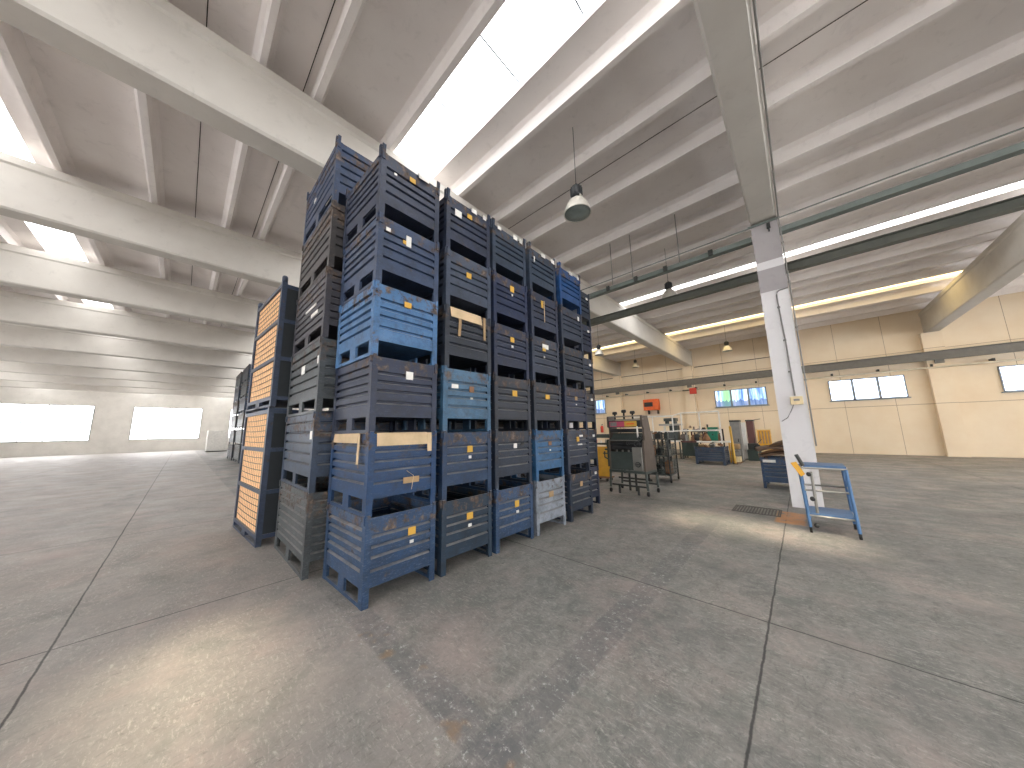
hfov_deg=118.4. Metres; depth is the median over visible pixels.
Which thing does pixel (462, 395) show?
container
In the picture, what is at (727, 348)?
lamp
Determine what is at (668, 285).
lamp
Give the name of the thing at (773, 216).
ceiling beam
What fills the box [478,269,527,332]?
container
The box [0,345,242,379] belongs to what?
ceiling beam
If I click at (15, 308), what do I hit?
ceiling beam
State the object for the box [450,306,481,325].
cardboard sheet
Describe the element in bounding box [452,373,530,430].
container
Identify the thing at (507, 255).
container
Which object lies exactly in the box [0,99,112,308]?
window
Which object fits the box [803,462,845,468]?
tray
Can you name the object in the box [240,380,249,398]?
container
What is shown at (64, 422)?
window
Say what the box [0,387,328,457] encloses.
wall
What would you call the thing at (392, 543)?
container
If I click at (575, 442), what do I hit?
container
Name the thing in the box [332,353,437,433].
container
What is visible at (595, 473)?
container
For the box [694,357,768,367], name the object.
conduit
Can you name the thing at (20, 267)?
ceiling beam
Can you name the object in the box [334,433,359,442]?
cardboard sheet
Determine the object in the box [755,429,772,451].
door
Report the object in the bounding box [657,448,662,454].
machine
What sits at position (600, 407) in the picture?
window
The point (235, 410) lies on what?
container
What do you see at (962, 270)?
window
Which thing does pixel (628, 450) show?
unit
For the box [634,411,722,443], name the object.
frame
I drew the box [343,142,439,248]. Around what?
container
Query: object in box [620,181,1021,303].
window
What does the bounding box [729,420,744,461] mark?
tall cabinet
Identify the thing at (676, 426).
machine
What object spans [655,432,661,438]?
machine
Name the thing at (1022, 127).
pipe
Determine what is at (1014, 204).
girder
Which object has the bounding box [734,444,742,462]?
rack
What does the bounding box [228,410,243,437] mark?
window
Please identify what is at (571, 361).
container
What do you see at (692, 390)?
sign
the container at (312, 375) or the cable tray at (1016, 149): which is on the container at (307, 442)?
the container at (312, 375)
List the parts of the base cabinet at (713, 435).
door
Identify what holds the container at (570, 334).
on the container at (571, 361)
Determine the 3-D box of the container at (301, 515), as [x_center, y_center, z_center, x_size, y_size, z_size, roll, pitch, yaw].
[-2.478,1.861,4.396,1.526,0.944,1.222,-9,-12,43]
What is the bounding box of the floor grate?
[731,504,781,516]
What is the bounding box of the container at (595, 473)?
[571,464,599,508]
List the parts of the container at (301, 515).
corner post, fork rail, panel, corner post, panel, panel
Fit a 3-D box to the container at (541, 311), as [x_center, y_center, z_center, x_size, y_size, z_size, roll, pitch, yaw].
[0.223,-1.146,5.823,1.047,0.820,0.807,-9,-12,42]
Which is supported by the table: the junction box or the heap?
the heap
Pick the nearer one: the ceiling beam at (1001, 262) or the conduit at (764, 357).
the ceiling beam at (1001, 262)
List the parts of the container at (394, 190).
corner post, fork rail, panel, corner post, panel, corner post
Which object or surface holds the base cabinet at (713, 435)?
on the bench at (688, 449)
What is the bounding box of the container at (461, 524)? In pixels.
[423,485,491,576]
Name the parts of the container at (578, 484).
panel, panel, corner post, panel, fork rail, corner post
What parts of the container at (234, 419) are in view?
panel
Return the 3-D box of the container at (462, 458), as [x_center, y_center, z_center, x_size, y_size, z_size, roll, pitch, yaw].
[-0.923,1.059,4.224,1.047,0.820,0.807,-9,-12,42]
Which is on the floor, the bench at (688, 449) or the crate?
the bench at (688, 449)
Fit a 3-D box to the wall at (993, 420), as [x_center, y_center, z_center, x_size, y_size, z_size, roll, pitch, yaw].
[3.723,2.541,31.577,70.200,7.600,0.200,-9,-12,42]
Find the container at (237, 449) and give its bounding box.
[233,445,241,462]
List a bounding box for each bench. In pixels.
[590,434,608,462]
[681,429,724,458]
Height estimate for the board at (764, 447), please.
0.208 m
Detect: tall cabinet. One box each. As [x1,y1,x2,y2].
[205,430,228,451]
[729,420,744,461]
[741,422,747,459]
[745,419,757,442]
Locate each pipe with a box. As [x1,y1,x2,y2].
[580,127,1023,290]
[595,358,1023,398]
[752,0,816,445]
[776,287,795,395]
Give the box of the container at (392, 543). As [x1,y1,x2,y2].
[322,495,435,610]
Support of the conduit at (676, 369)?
attached to the wall at (993, 420)
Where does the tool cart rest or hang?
on the floor
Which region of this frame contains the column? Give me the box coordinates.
[761,288,824,507]
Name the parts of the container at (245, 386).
panel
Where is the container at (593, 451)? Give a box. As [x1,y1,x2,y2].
[576,428,597,467]
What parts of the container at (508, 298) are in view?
corner post, panel, corner post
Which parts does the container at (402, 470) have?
corner post, fork rail, panel, cardboard strip, corner post, panel, fork rail, cardboard strip, corner post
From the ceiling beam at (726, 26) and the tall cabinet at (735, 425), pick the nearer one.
the ceiling beam at (726, 26)
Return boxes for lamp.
[564,183,590,222]
[594,344,603,355]
[632,360,638,367]
[661,281,676,298]
[722,341,732,351]
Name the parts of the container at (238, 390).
panel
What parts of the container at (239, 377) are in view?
panel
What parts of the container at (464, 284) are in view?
panel, corner post, panel, corner post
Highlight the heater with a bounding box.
[643,399,659,413]
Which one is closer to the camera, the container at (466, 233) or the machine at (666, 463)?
the container at (466, 233)
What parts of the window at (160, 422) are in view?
pane, pane, pane, pane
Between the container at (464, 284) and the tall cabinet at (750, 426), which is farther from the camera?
the tall cabinet at (750, 426)
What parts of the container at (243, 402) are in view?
panel, panel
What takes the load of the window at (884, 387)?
in the wall at (993, 420)
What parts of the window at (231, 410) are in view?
pane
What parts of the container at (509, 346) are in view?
corner post, panel, fork rail, corner post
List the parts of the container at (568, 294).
panel, corner post, panel, corner post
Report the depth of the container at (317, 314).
4.08 m
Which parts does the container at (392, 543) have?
corner post, fork rail, panel, panel, corner post, corner post, panel, panel, fork rail, corner post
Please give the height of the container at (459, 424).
0.944 m
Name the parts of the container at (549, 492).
corner post, panel, panel, fork rail, corner post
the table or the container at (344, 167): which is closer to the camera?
the container at (344, 167)
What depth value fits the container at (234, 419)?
21.12 m
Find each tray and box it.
[587,214,752,299]
[611,433,641,439]
[779,141,1023,234]
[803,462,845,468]
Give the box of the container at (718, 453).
[694,446,729,464]
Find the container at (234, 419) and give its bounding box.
[230,415,243,429]
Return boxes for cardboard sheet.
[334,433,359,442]
[374,432,426,445]
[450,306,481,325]
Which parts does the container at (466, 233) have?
panel, corner post, panel, corner post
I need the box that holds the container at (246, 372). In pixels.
[242,364,250,383]
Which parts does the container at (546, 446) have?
fork rail, panel, corner post, panel, fork rail, corner post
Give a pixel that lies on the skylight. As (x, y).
(521, 33)
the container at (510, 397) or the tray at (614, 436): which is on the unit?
the tray at (614, 436)
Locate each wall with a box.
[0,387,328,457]
[553,291,1023,457]
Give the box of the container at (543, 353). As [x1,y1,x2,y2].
[509,333,559,385]
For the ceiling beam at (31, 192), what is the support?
attached to the ceiling
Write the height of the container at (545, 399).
0.820 m
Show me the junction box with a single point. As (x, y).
(795, 400)
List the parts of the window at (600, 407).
pane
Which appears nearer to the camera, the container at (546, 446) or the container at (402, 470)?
the container at (402, 470)
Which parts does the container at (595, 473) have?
panel, corner post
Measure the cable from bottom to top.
1.270 m
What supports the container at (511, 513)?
on the floor
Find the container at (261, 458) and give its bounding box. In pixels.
[232,406,332,547]
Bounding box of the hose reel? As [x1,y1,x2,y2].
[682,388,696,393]
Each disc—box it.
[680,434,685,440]
[694,434,700,440]
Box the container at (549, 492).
[502,473,565,535]
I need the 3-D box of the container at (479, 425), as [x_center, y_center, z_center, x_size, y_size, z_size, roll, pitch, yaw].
[-0.770,1.186,6.356,1.526,0.944,1.222,-9,-12,42]
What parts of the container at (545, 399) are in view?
panel, fork rail, corner post, fork rail, panel, corner post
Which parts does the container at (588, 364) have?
panel, corner post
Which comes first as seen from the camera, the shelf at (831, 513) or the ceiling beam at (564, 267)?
the shelf at (831, 513)
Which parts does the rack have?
drawer, drawer, drawer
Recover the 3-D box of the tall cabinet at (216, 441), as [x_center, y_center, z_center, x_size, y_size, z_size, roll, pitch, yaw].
[-31.713,6.124,32.846,2.020,2.200,1.600,-9,-12,42]
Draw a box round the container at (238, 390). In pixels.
[233,386,241,402]
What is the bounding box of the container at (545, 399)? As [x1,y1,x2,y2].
[498,380,561,429]
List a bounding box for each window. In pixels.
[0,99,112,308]
[0,403,94,441]
[129,407,202,439]
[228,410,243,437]
[592,270,962,349]
[595,400,606,413]
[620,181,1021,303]
[714,387,767,407]
[828,375,910,401]
[997,364,1023,392]
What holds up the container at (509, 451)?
on the container at (511, 513)
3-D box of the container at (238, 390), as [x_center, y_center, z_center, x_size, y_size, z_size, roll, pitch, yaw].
[-18.894,0.894,22.712,2.724,1.001,2.422,-9,-12,42]
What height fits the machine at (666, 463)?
0.389 m
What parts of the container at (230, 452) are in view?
panel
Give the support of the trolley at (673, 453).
on the floor
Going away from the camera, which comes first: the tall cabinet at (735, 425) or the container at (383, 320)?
the container at (383, 320)
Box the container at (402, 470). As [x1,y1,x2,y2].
[327,430,436,518]
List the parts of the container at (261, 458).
corner post, fork rail, rail, fibre panel, rail, fibre panel, rail, fibre panel, rail, corner post, rail, rail, rail, rail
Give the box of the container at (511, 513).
[453,479,533,553]
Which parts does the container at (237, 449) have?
panel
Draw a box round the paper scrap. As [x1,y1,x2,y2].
[418,173,428,183]
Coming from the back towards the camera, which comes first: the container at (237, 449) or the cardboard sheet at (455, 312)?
the container at (237, 449)
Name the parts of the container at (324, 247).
corner post, fork rail, panel, corner post, panel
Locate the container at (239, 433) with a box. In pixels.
[235,429,242,445]
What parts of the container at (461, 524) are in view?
fork rail, panel, panel, corner post, panel, panel, fork rail, corner post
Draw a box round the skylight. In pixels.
[394,0,596,175]
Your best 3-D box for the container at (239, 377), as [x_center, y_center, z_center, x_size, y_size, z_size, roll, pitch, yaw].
[-18.913,-0.094,22.864,2.724,1.001,2.422,-9,-12,42]
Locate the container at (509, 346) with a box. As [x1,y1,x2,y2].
[463,320,528,380]
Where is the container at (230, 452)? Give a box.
[227,444,241,459]
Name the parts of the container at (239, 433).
panel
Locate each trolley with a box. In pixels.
[597,443,614,481]
[648,435,679,482]
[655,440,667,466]
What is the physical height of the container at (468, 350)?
0.820 m
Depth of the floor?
2.45 m
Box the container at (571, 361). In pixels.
[541,344,585,389]
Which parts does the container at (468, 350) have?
panel, fork rail, corner post, paper strip, panel, fork rail, paper strip, corner post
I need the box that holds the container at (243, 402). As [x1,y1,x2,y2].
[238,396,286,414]
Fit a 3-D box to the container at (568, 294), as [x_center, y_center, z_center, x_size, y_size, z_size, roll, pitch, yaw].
[0.831,-1.887,6.607,1.060,0.900,0.807,-9,-12,42]
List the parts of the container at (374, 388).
corner post, fork rail, panel, corner post, corner post, panel, fork rail, corner post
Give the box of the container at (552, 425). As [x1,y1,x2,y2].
[523,422,554,430]
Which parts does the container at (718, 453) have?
corner post, panel, corner post, panel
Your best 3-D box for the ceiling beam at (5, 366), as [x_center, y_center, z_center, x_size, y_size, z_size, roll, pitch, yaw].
[-30.580,-0.950,23.791,0.510,1.200,24.290,-9,-12,42]
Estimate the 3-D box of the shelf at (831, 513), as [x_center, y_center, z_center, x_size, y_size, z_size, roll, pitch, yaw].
[4.901,1.976,4.709,0.480,0.020,0.580,-9,-12,42]
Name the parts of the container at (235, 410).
panel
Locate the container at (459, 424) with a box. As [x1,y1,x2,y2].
[416,421,473,432]
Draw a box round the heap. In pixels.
[702,434,710,440]
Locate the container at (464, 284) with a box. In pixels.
[423,246,490,319]
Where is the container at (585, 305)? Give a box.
[572,291,590,326]
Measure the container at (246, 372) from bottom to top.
1.001 m
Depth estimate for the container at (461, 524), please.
3.74 m
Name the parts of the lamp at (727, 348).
lamp shade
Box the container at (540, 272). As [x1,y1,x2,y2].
[517,241,555,301]
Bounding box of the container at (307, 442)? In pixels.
[281,411,407,492]
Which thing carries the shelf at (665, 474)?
attached to the trolley at (673, 453)
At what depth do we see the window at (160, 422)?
35.57 m
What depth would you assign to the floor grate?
5.85 m
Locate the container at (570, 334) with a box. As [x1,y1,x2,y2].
[544,304,582,351]
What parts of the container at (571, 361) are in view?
panel, corner post, panel, corner post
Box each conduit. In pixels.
[595,369,679,380]
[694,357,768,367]
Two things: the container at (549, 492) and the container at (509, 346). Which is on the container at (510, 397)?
the container at (509, 346)
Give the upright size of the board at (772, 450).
0.178 m
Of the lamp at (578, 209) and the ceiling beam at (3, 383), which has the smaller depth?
the lamp at (578, 209)
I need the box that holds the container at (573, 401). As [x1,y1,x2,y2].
[524,386,587,429]
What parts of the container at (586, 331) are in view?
panel, corner post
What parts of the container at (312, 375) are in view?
corner post, fork rail, panel, corner post, panel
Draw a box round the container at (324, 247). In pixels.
[298,199,345,299]
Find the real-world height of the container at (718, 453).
0.754 m
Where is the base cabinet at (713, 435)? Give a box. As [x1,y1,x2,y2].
[707,427,718,440]
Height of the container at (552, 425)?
0.944 m
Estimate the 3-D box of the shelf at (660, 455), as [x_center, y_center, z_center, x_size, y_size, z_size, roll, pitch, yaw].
[4.699,2.229,9.574,0.620,0.020,0.900,-8,-11,40]
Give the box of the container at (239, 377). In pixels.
[235,372,242,389]
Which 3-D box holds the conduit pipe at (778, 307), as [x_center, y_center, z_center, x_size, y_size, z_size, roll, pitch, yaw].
[5.766,-0.907,6.343,0.225,2.302,0.030,-9,-12,42]
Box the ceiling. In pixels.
[0,0,1023,361]
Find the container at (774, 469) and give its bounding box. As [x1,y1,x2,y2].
[759,456,788,487]
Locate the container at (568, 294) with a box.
[547,262,581,314]
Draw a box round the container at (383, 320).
[335,279,437,368]
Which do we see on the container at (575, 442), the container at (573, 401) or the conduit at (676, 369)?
the container at (573, 401)
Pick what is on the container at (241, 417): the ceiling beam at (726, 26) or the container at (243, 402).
the container at (243, 402)
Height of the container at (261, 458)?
2.040 m
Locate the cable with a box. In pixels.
[572,127,575,181]
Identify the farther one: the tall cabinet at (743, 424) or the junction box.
the tall cabinet at (743, 424)
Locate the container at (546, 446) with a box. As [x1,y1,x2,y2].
[512,429,563,481]
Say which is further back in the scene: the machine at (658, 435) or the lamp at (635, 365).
the lamp at (635, 365)
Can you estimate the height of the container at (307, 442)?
0.944 m
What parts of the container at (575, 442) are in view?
fork rail, panel, corner post, fork rail, panel, corner post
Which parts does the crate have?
corner post, rail, fork rail, fibre panel, rail, fibre panel, rail, fibre panel, rail, corner post, rail, rail, rail, rail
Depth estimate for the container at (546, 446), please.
5.09 m
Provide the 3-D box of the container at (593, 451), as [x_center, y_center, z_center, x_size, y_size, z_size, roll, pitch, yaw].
[1.271,1.429,6.909,1.047,0.820,0.807,-9,-12,42]
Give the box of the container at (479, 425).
[474,422,516,431]
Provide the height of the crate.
2.140 m
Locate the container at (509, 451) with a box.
[471,429,531,490]
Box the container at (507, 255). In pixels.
[481,217,525,286]
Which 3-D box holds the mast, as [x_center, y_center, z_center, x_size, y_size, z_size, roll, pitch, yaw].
[9.653,2.662,13.334,0.180,1.621,0.180,-9,-12,42]
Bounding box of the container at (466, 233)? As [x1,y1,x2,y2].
[429,187,489,267]
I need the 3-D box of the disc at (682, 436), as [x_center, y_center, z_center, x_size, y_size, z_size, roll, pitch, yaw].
[9.004,2.796,16.037,0.359,0.356,0.080,-9,-12,42]
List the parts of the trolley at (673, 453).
post, post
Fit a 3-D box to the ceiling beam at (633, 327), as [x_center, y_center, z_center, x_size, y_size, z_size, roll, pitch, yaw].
[7.612,-2.696,17.014,0.510,1.200,16.530,-9,-12,42]
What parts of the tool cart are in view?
clamp lever, post, chrome rod, rail, rail, rail, post, post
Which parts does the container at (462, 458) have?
fork rail, panel, corner post, panel, fork rail, corner post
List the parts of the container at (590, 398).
panel, corner post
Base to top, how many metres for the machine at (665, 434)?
0.210 m
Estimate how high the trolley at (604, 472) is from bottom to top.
1.159 m
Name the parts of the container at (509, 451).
fork rail, panel, corner post, panel, fork rail, corner post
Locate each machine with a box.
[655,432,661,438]
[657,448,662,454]
[659,418,685,458]
[663,432,668,438]
[665,460,673,473]
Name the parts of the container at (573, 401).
panel, fork rail, corner post, fork rail, panel, corner post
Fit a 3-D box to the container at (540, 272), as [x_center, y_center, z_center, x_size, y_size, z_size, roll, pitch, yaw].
[0.195,-1.977,5.942,1.060,0.900,0.807,-9,-12,42]
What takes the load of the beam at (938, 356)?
attached to the trim
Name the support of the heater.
attached to the wall at (993, 420)
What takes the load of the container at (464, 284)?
on the container at (468, 350)
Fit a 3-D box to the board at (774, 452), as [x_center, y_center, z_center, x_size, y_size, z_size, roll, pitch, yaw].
[7.140,1.854,8.067,1.003,0.185,0.606,-8,-11,37]
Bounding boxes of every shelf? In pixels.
[649,472,677,475]
[655,454,673,456]
[808,506,854,519]
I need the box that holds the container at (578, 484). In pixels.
[544,468,592,521]
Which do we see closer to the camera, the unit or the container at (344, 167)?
the container at (344, 167)
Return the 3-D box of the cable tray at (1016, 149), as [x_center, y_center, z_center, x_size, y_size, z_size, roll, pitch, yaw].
[10.975,-4.193,2.097,13.860,0.120,0.160,-9,-12,42]
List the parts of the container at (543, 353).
panel, corner post, panel, fork rail, corner post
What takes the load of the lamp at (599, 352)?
hanging from the cable
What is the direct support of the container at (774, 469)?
on the floor
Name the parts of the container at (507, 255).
corner post, panel, corner post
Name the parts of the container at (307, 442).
corner post, fork rail, panel, corner post, panel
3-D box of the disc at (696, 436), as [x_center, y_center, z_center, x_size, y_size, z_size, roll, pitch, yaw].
[9.470,2.728,15.604,0.344,0.341,0.080,-9,-12,42]
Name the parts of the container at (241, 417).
panel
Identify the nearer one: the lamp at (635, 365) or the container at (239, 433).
the container at (239, 433)
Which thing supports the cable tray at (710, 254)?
hanging from the ceiling
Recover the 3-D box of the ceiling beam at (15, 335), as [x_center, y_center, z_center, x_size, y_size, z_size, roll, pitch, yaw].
[-22.639,-2.224,16.433,0.510,1.200,24.290,-9,-12,42]
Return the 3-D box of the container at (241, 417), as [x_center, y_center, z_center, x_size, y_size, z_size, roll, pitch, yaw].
[-16.419,2.490,20.218,2.724,1.001,2.422,-9,-12,42]
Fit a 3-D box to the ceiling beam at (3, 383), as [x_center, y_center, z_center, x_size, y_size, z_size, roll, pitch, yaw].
[-38.520,0.324,31.149,0.510,1.200,24.290,-9,-12,42]
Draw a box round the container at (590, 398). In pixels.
[552,393,595,428]
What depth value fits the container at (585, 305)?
7.22 m
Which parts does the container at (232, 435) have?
panel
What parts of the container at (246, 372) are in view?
panel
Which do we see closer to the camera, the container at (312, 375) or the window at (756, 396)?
the container at (312, 375)
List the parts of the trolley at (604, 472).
panel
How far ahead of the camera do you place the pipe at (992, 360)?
16.59 m
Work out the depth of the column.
6.27 m
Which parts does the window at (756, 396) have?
pane, pane, pane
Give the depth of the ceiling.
6.24 m
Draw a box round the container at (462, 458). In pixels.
[415,430,491,500]
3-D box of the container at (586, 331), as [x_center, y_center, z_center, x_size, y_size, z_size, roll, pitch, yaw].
[1.238,-0.945,7.262,1.047,0.820,0.807,-9,-12,42]
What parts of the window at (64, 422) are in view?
pane, pane, pane, pane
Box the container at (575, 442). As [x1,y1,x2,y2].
[544,428,589,474]
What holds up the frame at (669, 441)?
on the floor
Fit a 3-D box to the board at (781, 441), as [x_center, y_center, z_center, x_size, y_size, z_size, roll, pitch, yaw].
[7.258,1.585,8.061,0.608,0.198,0.652,6,-11,-41]
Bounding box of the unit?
[603,410,659,496]
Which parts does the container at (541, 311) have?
panel, corner post, panel, corner post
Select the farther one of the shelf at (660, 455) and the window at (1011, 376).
the window at (1011, 376)
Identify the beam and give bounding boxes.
[0,0,556,267]
[0,151,301,287]
[0,242,264,329]
[0,290,254,354]
[0,322,251,369]
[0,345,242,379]
[0,361,235,386]
[0,372,234,392]
[0,380,234,397]
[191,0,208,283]
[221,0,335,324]
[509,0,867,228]
[561,263,570,271]
[571,271,692,365]
[584,354,620,375]
[586,341,1023,394]
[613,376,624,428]
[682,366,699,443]
[693,0,775,222]
[750,214,775,225]
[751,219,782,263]
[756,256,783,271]
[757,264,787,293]
[918,213,1023,332]
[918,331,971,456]
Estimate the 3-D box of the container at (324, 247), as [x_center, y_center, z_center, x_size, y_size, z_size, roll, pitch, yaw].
[-2.496,-1.832,4.913,1.526,0.944,1.222,-9,-12,42]
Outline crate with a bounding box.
[246,275,332,411]
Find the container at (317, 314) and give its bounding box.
[292,266,348,356]
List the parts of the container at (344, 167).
corner post, fork rail, panel, corner post, panel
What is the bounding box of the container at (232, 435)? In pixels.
[229,430,235,444]
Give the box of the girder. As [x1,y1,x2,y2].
[582,194,1023,325]
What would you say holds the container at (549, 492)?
on the floor
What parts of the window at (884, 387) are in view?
pane, pane, pane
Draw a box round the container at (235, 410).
[232,400,252,416]
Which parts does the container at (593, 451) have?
panel, corner post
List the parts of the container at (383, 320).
corner post, fork rail, panel, corner post, panel, fork rail, corner post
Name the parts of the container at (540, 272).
panel, corner post, panel, corner post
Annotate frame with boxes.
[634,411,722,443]
[660,432,672,470]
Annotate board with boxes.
[755,445,783,451]
[758,451,784,457]
[761,449,783,453]
[769,440,782,446]
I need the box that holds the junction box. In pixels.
[782,396,803,420]
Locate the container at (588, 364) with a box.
[567,358,593,393]
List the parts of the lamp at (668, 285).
lamp shade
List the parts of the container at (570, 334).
panel, corner post, panel, corner post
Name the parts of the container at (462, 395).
fork rail, panel, corner post, panel, fork rail, corner post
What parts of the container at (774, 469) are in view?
corner post, panel, panel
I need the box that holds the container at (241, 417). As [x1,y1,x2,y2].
[236,412,244,429]
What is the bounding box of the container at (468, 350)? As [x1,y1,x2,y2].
[408,303,490,373]
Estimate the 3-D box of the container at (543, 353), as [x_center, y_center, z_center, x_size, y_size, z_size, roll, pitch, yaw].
[0.234,-0.355,5.704,1.047,0.820,0.807,-9,-12,42]
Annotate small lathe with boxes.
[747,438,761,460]
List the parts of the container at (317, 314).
corner post, fork rail, panel, corner post, panel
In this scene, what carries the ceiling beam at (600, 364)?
attached to the wall at (993, 420)
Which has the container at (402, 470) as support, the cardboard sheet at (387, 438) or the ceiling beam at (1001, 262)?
the cardboard sheet at (387, 438)
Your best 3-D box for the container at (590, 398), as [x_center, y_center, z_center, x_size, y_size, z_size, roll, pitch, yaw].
[1.260,0.638,7.027,1.047,0.820,0.807,-9,-12,42]
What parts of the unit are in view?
leg, plate, sign plate, panel, cross rail, panel, sign plate, stand frame, cross rail, cross rail, leg, plate, leg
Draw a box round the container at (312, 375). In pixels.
[286,336,349,416]
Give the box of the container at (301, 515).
[274,476,359,580]
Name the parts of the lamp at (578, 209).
lamp shade, lamp glass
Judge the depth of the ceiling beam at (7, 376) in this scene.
26.49 m
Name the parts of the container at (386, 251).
corner post, fork rail, panel, corner post, panel, corner post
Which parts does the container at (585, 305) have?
panel, corner post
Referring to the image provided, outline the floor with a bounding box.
[0,449,1023,767]
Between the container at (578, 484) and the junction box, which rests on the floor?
the container at (578, 484)
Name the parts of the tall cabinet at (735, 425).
door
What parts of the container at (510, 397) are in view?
panel, fork rail, corner post, panel, fork rail, corner post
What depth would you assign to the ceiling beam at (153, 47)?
4.16 m
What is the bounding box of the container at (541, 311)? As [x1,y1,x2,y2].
[513,288,558,342]
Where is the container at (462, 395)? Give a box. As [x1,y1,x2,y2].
[401,365,490,431]
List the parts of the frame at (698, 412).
rail, rail, post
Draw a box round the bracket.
[747,216,779,230]
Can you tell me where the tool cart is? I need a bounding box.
[791,454,862,539]
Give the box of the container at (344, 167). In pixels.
[303,134,374,245]
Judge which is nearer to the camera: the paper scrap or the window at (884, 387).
the paper scrap
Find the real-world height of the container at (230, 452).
1.001 m
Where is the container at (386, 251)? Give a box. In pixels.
[340,212,438,306]
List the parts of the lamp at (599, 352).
lamp shade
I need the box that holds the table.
[696,441,733,462]
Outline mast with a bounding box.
[729,426,737,463]
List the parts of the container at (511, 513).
panel, panel, fork rail, corner post, panel, panel, fork rail, corner post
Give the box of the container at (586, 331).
[569,324,592,359]

